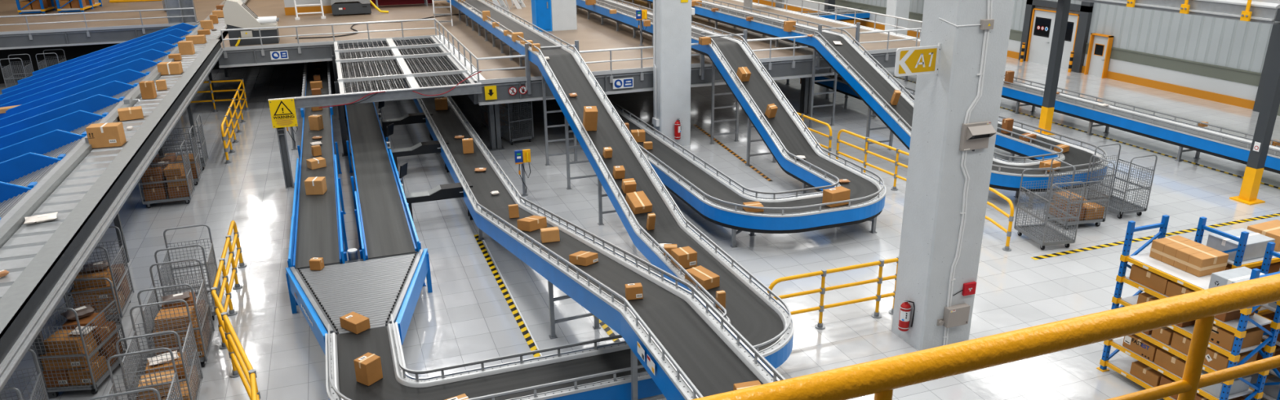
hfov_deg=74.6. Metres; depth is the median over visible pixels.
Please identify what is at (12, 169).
chute
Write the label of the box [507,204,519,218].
carton
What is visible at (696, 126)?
tape
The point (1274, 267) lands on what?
carton
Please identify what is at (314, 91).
carton
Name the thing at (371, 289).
conveyor merge section
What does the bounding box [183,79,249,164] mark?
guard railing
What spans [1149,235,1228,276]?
carton
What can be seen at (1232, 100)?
baseboard
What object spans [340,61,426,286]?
conveyor
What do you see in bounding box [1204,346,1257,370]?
carton
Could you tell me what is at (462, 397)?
carton
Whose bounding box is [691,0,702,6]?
carton
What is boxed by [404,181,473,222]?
conveyor
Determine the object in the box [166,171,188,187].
carton
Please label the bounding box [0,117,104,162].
chute
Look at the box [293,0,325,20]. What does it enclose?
stand
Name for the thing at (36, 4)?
carton
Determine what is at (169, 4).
steel column
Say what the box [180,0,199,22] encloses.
steel column
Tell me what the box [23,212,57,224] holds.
padded mailer
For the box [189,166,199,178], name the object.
carton
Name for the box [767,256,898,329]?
guard railing
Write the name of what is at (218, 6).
carton
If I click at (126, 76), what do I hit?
chute
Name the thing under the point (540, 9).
tall cabinet
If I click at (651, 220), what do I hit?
carton
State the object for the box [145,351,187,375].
carton
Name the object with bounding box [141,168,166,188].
carton
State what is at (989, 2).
cable conduit
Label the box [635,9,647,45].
control panel
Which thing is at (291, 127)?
post
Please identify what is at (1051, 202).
carton
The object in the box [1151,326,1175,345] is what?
carton
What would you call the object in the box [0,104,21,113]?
carton
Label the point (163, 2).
roll cage
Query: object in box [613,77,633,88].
safety sign
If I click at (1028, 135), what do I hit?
carton
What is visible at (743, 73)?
carton
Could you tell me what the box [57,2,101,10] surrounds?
shelf
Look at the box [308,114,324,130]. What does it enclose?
carton
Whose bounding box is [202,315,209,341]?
carton
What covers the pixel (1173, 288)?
carton
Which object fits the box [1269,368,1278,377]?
shelf
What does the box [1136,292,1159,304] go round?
carton
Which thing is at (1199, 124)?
carton
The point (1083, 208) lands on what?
carton
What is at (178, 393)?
roll cage
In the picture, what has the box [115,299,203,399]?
roll cage
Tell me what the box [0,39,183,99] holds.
chute
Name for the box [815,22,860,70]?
gate
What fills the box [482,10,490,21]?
carton
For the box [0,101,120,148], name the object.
chute
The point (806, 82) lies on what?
steel column
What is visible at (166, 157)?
carton
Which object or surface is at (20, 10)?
shelf
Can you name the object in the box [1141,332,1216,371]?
shelf
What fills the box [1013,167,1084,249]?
roll cage
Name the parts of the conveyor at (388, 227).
leg, leg, panel, leg, guide panel, leg, panel, guide panel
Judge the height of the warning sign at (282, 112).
0.720 m
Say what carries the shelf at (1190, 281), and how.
attached to the storage rack at (1238, 326)
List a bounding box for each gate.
[524,40,578,93]
[700,29,746,79]
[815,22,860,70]
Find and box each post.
[286,126,297,150]
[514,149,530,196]
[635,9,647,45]
[1035,0,1071,135]
[1229,26,1279,204]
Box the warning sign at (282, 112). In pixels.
[268,98,297,128]
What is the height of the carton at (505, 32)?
0.153 m
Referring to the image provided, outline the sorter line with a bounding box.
[0,0,247,398]
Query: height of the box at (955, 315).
0.333 m
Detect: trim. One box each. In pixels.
[1018,0,1093,72]
[1253,8,1279,115]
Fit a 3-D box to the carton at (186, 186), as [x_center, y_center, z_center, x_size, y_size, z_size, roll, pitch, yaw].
[-11.601,-0.241,21.169,0.464,0.272,0.333,-8,21,-19]
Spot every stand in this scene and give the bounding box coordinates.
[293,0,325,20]
[377,101,384,130]
[386,123,394,149]
[399,161,408,193]
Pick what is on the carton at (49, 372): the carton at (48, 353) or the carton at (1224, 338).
the carton at (48, 353)
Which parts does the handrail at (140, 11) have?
post, post, post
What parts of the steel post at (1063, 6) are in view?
plate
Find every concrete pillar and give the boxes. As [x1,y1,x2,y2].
[551,0,577,31]
[653,0,691,146]
[884,0,910,35]
[891,0,1014,351]
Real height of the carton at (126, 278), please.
0.282 m
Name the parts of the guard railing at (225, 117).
post, rail, rail, rail, post, post, post, post, post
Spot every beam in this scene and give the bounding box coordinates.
[0,22,197,49]
[217,35,433,67]
[432,35,484,104]
[475,49,896,105]
[733,0,919,41]
[1075,0,1279,24]
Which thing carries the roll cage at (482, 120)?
on the floor at (467, 317)
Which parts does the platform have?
leg, leg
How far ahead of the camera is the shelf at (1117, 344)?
12.28 m
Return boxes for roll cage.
[0,53,34,88]
[0,348,48,399]
[30,277,128,395]
[35,48,66,70]
[65,226,134,320]
[89,347,182,399]
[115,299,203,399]
[137,139,195,208]
[137,258,214,366]
[151,125,202,185]
[154,224,221,319]
[161,0,166,12]
[162,113,208,170]
[480,102,513,128]
[498,101,533,145]
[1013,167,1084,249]
[1043,155,1115,229]
[1086,143,1157,218]
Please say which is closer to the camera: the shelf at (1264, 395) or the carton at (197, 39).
the shelf at (1264, 395)
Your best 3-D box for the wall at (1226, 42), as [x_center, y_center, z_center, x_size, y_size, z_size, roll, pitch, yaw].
[14.516,-15.938,46.057,0.300,10.720,42.250,-7,20,-19]
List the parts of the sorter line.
leg, plate, rail, leg, leg, leg, leg, leg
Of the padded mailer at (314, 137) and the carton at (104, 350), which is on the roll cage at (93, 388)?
the carton at (104, 350)
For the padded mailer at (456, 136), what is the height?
0.071 m
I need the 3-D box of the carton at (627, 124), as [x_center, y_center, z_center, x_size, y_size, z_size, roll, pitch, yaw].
[-0.472,-2.094,24.294,0.294,0.224,0.233,-4,20,-9]
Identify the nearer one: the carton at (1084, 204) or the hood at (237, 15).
the carton at (1084, 204)
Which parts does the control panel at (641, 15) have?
cord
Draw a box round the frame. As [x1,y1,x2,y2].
[109,0,159,2]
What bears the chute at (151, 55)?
on the floor at (467, 317)
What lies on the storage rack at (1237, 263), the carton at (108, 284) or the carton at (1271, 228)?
the carton at (1271, 228)
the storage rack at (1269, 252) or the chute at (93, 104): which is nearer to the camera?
the storage rack at (1269, 252)
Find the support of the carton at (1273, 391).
on the storage rack at (1269, 252)
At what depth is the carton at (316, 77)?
31.84 m
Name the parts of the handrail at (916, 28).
post, post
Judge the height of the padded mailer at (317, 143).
0.071 m
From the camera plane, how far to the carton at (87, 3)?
42.55 m
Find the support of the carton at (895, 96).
on the conveyor at (859, 77)
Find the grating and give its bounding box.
[339,40,465,93]
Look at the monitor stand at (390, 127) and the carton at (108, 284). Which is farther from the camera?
the monitor stand at (390, 127)
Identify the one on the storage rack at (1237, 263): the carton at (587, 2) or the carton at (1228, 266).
the carton at (1228, 266)
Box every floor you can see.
[0,0,919,79]
[0,2,1279,399]
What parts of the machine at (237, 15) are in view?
plate, roller arm, roller arm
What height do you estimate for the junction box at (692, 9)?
0.180 m
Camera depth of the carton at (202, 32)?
32.04 m
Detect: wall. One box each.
[0,27,332,84]
[284,0,332,15]
[764,0,1261,101]
[844,0,1272,72]
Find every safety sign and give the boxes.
[270,50,288,59]
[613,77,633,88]
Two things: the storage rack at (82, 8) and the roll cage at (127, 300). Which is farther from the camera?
the storage rack at (82, 8)
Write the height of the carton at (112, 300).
0.252 m
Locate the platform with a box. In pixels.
[331,35,475,155]
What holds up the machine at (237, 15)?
on the floor at (591, 34)
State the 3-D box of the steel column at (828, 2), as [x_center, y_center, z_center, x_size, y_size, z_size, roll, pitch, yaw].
[11.718,-15.345,50.915,0.500,9.000,0.400,-7,20,-19]
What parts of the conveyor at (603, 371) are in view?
panel, guard rail, panel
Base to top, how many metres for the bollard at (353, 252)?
0.950 m
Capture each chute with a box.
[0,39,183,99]
[0,46,176,105]
[0,53,168,107]
[0,64,156,119]
[0,75,147,127]
[0,86,135,137]
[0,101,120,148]
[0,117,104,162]
[0,137,84,182]
[0,160,59,202]
[0,190,30,219]
[1,32,190,93]
[17,26,196,84]
[31,22,199,75]
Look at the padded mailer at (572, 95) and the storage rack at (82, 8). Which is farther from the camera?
the storage rack at (82, 8)
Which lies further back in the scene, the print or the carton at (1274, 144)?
the carton at (1274, 144)
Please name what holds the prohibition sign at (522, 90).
attached to the beam at (781, 68)
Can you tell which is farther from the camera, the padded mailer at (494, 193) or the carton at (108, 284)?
the padded mailer at (494, 193)
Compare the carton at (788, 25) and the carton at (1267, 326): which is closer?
the carton at (1267, 326)
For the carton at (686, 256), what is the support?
on the conveyor at (756, 314)
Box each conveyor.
[287,61,348,305]
[324,314,662,399]
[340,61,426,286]
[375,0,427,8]
[400,63,786,399]
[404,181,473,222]
[446,0,794,370]
[569,0,886,248]
[631,0,1108,208]
[796,8,870,21]
[904,74,1279,173]
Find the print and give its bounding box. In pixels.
[275,118,293,125]
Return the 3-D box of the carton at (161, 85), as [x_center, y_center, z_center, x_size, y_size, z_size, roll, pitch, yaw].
[-12.720,-3.059,22.337,0.230,0.252,0.182,-9,21,-23]
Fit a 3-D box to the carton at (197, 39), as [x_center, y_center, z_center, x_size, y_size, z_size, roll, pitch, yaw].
[-15.836,-5.723,29.983,0.581,0.278,0.347,-6,20,-14]
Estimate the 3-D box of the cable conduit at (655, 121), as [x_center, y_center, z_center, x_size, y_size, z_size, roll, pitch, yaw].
[0.458,-4.559,24.797,0.100,4.828,0.350,-7,20,-19]
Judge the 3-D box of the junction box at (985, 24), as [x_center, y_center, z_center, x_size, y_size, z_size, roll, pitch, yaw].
[5.052,-2.556,12.235,0.190,0.144,0.072,-7,20,-19]
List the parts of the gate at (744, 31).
gate post, gate post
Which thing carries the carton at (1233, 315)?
on the storage rack at (1238, 326)
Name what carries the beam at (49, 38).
attached to the floor at (591, 34)
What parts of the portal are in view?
post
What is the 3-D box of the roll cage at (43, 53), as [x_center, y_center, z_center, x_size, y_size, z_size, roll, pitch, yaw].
[-24.537,-5.469,35.187,0.772,1.516,1.092,-7,20,-19]
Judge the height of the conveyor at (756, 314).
3.320 m
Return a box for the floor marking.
[483,240,542,355]
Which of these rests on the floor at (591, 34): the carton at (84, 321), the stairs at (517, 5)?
the stairs at (517, 5)
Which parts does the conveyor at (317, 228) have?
guide panel, leg, panel, guard rail, guard rail, panel, leg, guide panel, leg, leg, leg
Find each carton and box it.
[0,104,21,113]
[19,0,32,9]
[30,0,48,9]
[40,338,98,370]
[42,368,70,387]
[43,328,93,351]
[46,0,56,6]
[58,0,71,8]
[62,311,106,332]
[66,355,107,385]
[70,0,86,8]
[71,279,115,304]
[73,268,111,288]
[73,302,97,311]
[84,0,94,5]
[85,121,126,148]
[92,320,118,350]
[95,291,124,315]
[97,337,122,366]
[107,263,126,286]
[117,106,143,120]
[117,278,129,299]
[136,393,163,399]
[137,370,177,399]
[138,80,156,99]
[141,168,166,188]
[143,164,162,176]
[143,183,168,200]
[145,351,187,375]
[152,152,176,168]
[152,315,199,347]
[154,306,195,329]
[155,79,167,90]
[155,344,178,355]
[156,61,182,75]
[161,291,195,309]
[161,299,206,324]
[162,380,195,399]
[163,163,184,176]
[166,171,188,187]
[167,183,191,198]
[168,53,182,61]
[175,153,196,168]
[177,40,195,55]
[177,366,198,390]
[178,331,207,359]
[185,34,206,44]
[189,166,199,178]
[197,29,210,35]
[200,19,213,29]
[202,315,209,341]
[209,14,218,23]
[212,9,223,17]
[216,4,223,10]
[304,176,327,195]
[306,156,326,169]
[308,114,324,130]
[308,257,324,270]
[310,80,322,88]
[311,61,321,66]
[311,88,321,95]
[311,106,322,111]
[311,144,321,156]
[313,74,320,80]
[339,311,370,333]
[353,352,382,386]
[434,97,448,110]
[444,393,468,399]
[462,137,474,153]
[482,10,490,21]
[492,22,499,27]
[499,116,508,125]
[503,30,511,35]
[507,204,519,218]
[511,31,524,41]
[516,215,546,231]
[520,40,533,45]
[531,43,540,52]
[540,226,559,243]
[568,250,598,266]
[582,106,597,131]
[585,0,595,4]
[602,146,612,158]
[609,8,616,13]
[613,165,625,178]
[621,177,636,193]
[623,122,629,130]
[624,282,643,300]
[625,191,652,214]
[631,128,644,142]
[643,19,650,26]
[643,141,652,149]
[646,213,655,230]
[663,244,677,257]
[671,245,697,268]
[684,265,719,289]
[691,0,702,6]
[698,36,711,44]
[711,8,718,12]
[715,289,725,310]
[733,380,761,390]
[736,66,751,81]
[742,201,764,212]
[746,16,753,21]
[764,103,777,118]
[783,20,795,31]
[822,186,850,208]
[890,89,901,105]
[1000,118,1013,133]
[1004,71,1014,84]
[1018,133,1036,142]
[1039,159,1061,171]
[1048,202,1059,215]
[1053,143,1069,152]
[1053,191,1084,206]
[1055,204,1084,221]
[1082,202,1104,219]
[1122,333,1159,361]
[1128,264,1171,294]
[1129,360,1164,386]
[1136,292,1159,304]
[1143,329,1152,334]
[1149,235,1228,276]
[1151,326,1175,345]
[1153,347,1186,377]
[1159,375,1177,399]
[1164,280,1195,297]
[1170,331,1191,355]
[1175,320,1195,327]
[1195,392,1244,399]
[1198,121,1208,127]
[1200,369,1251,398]
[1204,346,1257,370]
[1206,227,1275,261]
[1208,266,1264,288]
[1208,324,1263,351]
[1214,306,1254,321]
[1225,262,1260,270]
[1247,219,1279,251]
[1249,373,1279,399]
[1256,344,1279,372]
[1259,262,1279,273]
[1261,313,1274,317]
[1262,315,1279,342]
[1267,302,1277,308]
[1269,139,1279,146]
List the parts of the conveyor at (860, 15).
guard rail, guard rail, panel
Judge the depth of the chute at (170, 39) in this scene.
30.00 m
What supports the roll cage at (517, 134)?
on the floor at (467, 317)
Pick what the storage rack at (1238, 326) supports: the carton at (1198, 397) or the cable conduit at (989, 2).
the carton at (1198, 397)
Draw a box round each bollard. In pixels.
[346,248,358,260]
[1019,42,1025,62]
[1067,51,1074,72]
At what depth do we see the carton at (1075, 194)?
18.98 m
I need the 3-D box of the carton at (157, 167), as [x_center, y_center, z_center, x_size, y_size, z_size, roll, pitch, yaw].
[-12.155,-0.743,20.973,0.380,0.160,0.460,-9,21,-22]
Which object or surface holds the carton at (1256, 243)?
on the storage rack at (1237, 263)
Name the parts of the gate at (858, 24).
gate post, gate post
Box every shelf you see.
[17,4,60,12]
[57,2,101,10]
[1107,355,1175,399]
[1111,337,1253,399]
[1120,294,1265,352]
[1124,275,1271,329]
[1128,252,1211,289]
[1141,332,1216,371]
[1226,250,1279,264]
[1248,386,1276,399]
[1257,306,1266,311]
[1260,303,1275,311]
[1262,334,1279,346]
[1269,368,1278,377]
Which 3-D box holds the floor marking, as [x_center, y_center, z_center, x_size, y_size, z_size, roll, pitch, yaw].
[-2.434,1.837,15.971,0.025,0.002,6.900,-7,20,-19]
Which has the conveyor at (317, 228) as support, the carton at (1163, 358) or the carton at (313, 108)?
the carton at (313, 108)
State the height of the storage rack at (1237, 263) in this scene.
2.500 m
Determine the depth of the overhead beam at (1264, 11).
20.49 m
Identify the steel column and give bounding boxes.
[164,0,183,23]
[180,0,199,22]
[487,103,504,151]
[797,76,813,115]
[824,0,835,11]
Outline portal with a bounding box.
[268,82,482,188]
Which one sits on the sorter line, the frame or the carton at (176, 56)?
the carton at (176, 56)
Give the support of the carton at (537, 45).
on the conveyor at (756, 314)
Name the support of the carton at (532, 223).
on the conveyor at (689, 353)
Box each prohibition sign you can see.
[508,86,516,95]
[519,85,527,93]
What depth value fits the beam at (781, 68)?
25.62 m
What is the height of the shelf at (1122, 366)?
0.024 m
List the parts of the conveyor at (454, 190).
leg, plate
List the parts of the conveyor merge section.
leg, panel, chain, chain, panel, leg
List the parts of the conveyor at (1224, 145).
support frame, support frame, panel, guard rail, guard rail, support frame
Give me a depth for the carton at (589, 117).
19.76 m
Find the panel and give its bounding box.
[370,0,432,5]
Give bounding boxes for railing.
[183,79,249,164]
[210,220,260,399]
[691,273,1279,399]
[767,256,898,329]
[795,111,832,155]
[835,129,909,191]
[985,186,1013,251]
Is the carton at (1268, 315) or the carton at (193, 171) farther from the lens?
the carton at (193, 171)
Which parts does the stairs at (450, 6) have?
handrail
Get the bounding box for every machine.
[222,0,279,46]
[330,0,388,16]
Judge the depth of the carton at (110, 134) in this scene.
16.91 m
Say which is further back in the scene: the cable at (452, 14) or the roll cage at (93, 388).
the cable at (452, 14)
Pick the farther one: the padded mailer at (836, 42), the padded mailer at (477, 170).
the padded mailer at (836, 42)
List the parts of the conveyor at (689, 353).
support frame, guard rail, support frame, support frame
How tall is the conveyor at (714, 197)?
3.250 m
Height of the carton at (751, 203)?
0.130 m
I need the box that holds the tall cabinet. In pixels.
[531,0,551,31]
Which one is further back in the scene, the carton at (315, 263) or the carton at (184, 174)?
the carton at (184, 174)
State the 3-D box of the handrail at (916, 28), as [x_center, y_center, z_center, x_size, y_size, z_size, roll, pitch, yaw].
[8.837,-5.252,28.328,3.568,1.012,0.064,-7,20,-19]
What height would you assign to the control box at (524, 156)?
1.220 m
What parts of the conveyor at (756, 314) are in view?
support frame, support frame, support frame, support frame, support frame, support frame, support frame, support frame, support frame, support frame, panel, support frame, guard rail, support frame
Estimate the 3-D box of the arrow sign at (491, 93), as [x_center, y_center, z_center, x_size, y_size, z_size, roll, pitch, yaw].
[-4.264,-3.063,24.021,0.337,0.396,0.023,-7,20,-19]
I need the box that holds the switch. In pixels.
[937,318,944,325]
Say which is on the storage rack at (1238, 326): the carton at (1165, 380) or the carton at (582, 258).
the carton at (1165, 380)
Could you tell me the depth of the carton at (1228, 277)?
11.34 m
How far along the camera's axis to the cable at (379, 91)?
22.10 m
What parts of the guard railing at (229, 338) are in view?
post, post, post, post, rail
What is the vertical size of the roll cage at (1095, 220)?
1.516 m
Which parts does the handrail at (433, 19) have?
post, post, post, post, post, post, post, post, post, post, post, post, post, post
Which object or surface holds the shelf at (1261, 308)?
attached to the storage rack at (1237, 263)
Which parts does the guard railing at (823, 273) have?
post, rail, rail, rail, post, post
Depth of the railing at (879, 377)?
2.82 m
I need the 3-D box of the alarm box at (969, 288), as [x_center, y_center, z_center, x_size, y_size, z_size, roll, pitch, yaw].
[5.308,1.466,13.739,0.416,0.208,0.052,-7,20,-19]
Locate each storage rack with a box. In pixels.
[15,0,60,13]
[55,0,102,13]
[1096,214,1279,399]
[1194,216,1279,339]
[1248,241,1279,399]
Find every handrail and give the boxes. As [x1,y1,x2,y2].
[0,7,196,39]
[220,17,527,93]
[578,43,701,83]
[739,0,922,39]
[746,35,817,70]
[858,27,921,60]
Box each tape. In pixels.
[474,234,540,357]
[592,315,620,342]
[693,124,773,181]
[886,73,1279,189]
[1031,213,1279,259]
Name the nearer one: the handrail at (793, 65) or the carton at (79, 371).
the carton at (79, 371)
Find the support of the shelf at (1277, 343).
attached to the storage rack at (1269, 252)
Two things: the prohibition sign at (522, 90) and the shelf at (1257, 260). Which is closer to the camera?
the shelf at (1257, 260)
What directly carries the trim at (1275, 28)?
attached to the wall at (1226, 42)
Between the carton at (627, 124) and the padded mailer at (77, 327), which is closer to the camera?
the padded mailer at (77, 327)
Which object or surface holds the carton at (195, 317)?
on the carton at (174, 346)
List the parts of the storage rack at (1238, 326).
foot plate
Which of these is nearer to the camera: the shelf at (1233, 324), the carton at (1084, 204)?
the shelf at (1233, 324)
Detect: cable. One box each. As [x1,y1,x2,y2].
[295,13,464,39]
[319,91,385,108]
[346,93,377,105]
[413,71,482,96]
[463,68,524,82]
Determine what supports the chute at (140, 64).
on the floor at (467, 317)
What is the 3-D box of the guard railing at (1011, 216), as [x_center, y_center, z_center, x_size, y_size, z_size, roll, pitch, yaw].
[7.540,0.111,18.940,0.248,1.095,2.850,-5,20,-12]
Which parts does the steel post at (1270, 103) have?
plate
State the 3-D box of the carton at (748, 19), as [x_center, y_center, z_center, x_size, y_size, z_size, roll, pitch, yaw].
[4.000,-6.586,30.566,0.230,0.136,0.181,-7,20,-19]
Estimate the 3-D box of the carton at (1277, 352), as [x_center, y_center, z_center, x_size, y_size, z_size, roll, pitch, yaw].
[9.313,2.261,12.158,0.523,0.282,0.460,-7,20,-19]
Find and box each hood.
[222,0,277,30]
[966,124,996,140]
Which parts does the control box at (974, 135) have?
switch panel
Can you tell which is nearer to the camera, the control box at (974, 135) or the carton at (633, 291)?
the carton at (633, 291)
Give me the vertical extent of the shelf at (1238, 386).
0.216 m
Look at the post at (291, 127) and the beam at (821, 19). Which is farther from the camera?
the beam at (821, 19)
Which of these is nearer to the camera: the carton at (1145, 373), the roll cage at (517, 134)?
the carton at (1145, 373)
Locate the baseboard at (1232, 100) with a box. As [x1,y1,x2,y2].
[752,0,1254,109]
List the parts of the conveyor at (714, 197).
support frame, support frame, panel, guard rail, support frame, support frame, support frame, support frame, support frame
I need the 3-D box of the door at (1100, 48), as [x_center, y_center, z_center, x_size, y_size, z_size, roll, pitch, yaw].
[19.170,-6.037,35.127,0.220,1.740,0.940,-7,20,-19]
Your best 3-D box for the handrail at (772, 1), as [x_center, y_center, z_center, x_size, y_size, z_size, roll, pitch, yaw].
[6.046,-9.510,40.546,0.100,1.012,26.290,-7,20,-19]
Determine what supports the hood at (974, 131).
attached to the control box at (974, 135)
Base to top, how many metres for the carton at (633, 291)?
0.208 m
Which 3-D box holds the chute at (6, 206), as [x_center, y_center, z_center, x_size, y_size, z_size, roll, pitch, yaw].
[-12.807,1.582,12.889,6.008,2.739,1.830,-7,20,-19]
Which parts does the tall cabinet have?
door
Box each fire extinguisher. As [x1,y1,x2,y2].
[674,118,680,139]
[897,298,915,331]
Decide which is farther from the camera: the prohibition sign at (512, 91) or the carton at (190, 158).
the prohibition sign at (512, 91)
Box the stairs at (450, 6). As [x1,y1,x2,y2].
[432,0,453,26]
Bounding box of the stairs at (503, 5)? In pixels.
[492,0,513,15]
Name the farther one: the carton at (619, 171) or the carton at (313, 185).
the carton at (313, 185)
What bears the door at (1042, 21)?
in the wall at (1226, 42)
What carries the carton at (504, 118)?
on the roll cage at (482, 120)
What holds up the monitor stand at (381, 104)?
on the floor at (467, 317)
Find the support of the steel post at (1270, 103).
on the floor at (467, 317)
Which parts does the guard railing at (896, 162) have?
post, rail, rail, rail, post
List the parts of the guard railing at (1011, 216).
rail, rail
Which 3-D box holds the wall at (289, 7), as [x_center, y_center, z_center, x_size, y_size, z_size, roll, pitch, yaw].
[-15.658,-10.328,39.272,2.120,3.200,0.400,-7,20,-19]
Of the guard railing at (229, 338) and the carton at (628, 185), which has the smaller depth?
the guard railing at (229, 338)
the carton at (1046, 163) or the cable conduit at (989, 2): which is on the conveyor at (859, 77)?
the carton at (1046, 163)
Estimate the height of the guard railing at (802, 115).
1.095 m
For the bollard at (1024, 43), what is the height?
0.880 m
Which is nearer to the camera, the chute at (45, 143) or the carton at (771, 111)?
the chute at (45, 143)
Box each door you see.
[1025,8,1079,70]
[1084,32,1113,78]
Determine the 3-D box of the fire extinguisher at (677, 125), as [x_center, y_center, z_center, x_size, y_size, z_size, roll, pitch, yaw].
[1.141,-2.175,25.458,0.235,0.657,0.235,-7,20,-19]
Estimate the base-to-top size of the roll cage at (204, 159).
1.516 m
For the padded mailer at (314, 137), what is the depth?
23.69 m
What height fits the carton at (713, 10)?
0.126 m
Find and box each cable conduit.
[652,0,659,126]
[938,0,992,345]
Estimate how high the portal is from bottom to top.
2.400 m
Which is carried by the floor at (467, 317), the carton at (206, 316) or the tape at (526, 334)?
the tape at (526, 334)
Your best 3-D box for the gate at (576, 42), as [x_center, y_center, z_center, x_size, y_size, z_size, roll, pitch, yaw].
[-2.529,-3.863,24.450,1.601,1.450,0.121,-7,20,-19]
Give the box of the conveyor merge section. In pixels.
[285,248,432,355]
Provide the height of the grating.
0.020 m
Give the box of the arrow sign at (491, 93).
[484,85,497,100]
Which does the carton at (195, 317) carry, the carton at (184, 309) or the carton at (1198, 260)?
the carton at (184, 309)
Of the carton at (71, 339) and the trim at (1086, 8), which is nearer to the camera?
the carton at (71, 339)
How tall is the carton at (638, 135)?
0.289 m
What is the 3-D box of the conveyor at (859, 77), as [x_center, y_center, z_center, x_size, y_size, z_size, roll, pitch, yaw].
[2.998,-8.042,39.162,3.960,3.180,43.515,-7,20,-19]
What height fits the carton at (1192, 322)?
0.186 m
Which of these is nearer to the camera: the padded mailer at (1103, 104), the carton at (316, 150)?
the carton at (316, 150)
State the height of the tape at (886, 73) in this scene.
0.001 m
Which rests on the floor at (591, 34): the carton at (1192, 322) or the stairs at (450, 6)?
the stairs at (450, 6)
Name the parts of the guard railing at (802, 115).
rail, rail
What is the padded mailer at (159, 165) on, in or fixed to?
on the carton at (157, 167)
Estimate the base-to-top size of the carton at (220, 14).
0.284 m
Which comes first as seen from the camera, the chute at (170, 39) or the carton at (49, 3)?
the chute at (170, 39)
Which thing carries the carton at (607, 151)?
on the conveyor at (756, 314)
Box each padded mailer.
[0,270,8,277]
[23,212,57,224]
[60,303,97,320]
[66,325,97,335]
[81,259,110,272]
[125,125,133,129]
[146,350,179,365]
[150,160,168,167]
[160,290,191,303]
[310,141,322,145]
[311,136,322,139]
[454,135,464,138]
[474,168,486,172]
[490,191,499,195]
[568,93,577,97]
[796,155,806,159]
[832,40,841,44]
[839,178,850,182]
[1097,103,1110,106]
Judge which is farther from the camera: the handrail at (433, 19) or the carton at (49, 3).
the carton at (49, 3)
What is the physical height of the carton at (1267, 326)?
0.242 m
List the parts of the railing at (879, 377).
post, rail, post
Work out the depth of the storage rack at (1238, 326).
12.03 m
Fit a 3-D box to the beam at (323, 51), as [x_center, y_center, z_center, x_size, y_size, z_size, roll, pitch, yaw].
[-11.493,-5.536,31.273,7.650,0.670,0.240,-7,20,-19]
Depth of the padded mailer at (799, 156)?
21.45 m
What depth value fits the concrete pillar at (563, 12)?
33.44 m
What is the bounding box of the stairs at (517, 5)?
[512,0,525,8]
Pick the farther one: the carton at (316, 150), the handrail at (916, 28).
the handrail at (916, 28)
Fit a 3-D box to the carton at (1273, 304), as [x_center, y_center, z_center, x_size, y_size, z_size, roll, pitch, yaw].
[9.304,1.411,11.860,0.523,0.282,0.460,-7,20,-19]
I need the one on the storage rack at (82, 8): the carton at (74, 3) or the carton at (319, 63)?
the carton at (74, 3)
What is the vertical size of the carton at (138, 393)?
0.272 m
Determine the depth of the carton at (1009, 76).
30.05 m
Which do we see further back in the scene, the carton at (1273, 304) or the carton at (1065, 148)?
the carton at (1065, 148)
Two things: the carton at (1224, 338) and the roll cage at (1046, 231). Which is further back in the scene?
the roll cage at (1046, 231)
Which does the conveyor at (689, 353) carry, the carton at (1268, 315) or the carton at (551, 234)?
the carton at (551, 234)
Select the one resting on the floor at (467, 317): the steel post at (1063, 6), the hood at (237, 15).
the steel post at (1063, 6)
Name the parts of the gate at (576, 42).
gate post, gate post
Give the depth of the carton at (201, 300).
13.92 m
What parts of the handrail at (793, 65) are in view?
post, rail, post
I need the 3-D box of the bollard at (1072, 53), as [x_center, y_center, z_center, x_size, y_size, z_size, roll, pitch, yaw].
[18.560,-5.950,36.197,0.130,0.880,0.127,-7,20,-19]
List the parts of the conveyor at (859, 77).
support frame, support frame, support frame, support frame, support frame, guard rail, panel, support frame, support frame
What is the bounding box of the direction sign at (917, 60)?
[893,43,941,76]
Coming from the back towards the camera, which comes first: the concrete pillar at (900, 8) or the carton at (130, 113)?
the concrete pillar at (900, 8)
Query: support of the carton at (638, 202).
on the conveyor at (756, 314)
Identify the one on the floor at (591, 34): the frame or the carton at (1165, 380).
the frame
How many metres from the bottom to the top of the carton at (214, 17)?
0.347 m
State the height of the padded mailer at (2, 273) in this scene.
0.071 m
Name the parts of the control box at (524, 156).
cord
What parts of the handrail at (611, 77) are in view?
post, post, post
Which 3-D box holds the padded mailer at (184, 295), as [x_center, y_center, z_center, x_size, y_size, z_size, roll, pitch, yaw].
[-7.585,1.598,13.744,0.420,0.091,0.260,-11,22,-28]
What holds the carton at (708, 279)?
on the conveyor at (756, 314)
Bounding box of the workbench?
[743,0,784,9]
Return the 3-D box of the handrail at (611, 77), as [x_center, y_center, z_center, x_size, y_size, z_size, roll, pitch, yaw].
[0.050,-4.114,25.352,3.988,1.012,0.064,-7,20,-19]
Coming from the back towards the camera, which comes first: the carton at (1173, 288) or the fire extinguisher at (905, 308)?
the fire extinguisher at (905, 308)
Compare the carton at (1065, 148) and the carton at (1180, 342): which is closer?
the carton at (1180, 342)
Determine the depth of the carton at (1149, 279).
12.34 m
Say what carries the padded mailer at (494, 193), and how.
on the conveyor at (689, 353)
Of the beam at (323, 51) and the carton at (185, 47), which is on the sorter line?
the carton at (185, 47)
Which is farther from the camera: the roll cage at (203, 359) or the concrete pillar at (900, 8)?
the concrete pillar at (900, 8)
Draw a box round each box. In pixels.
[691,7,694,14]
[937,302,969,328]
[953,281,976,296]
[959,120,996,151]
[979,18,994,30]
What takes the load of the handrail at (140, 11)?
attached to the beam at (49, 38)
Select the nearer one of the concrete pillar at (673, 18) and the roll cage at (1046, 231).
the roll cage at (1046, 231)

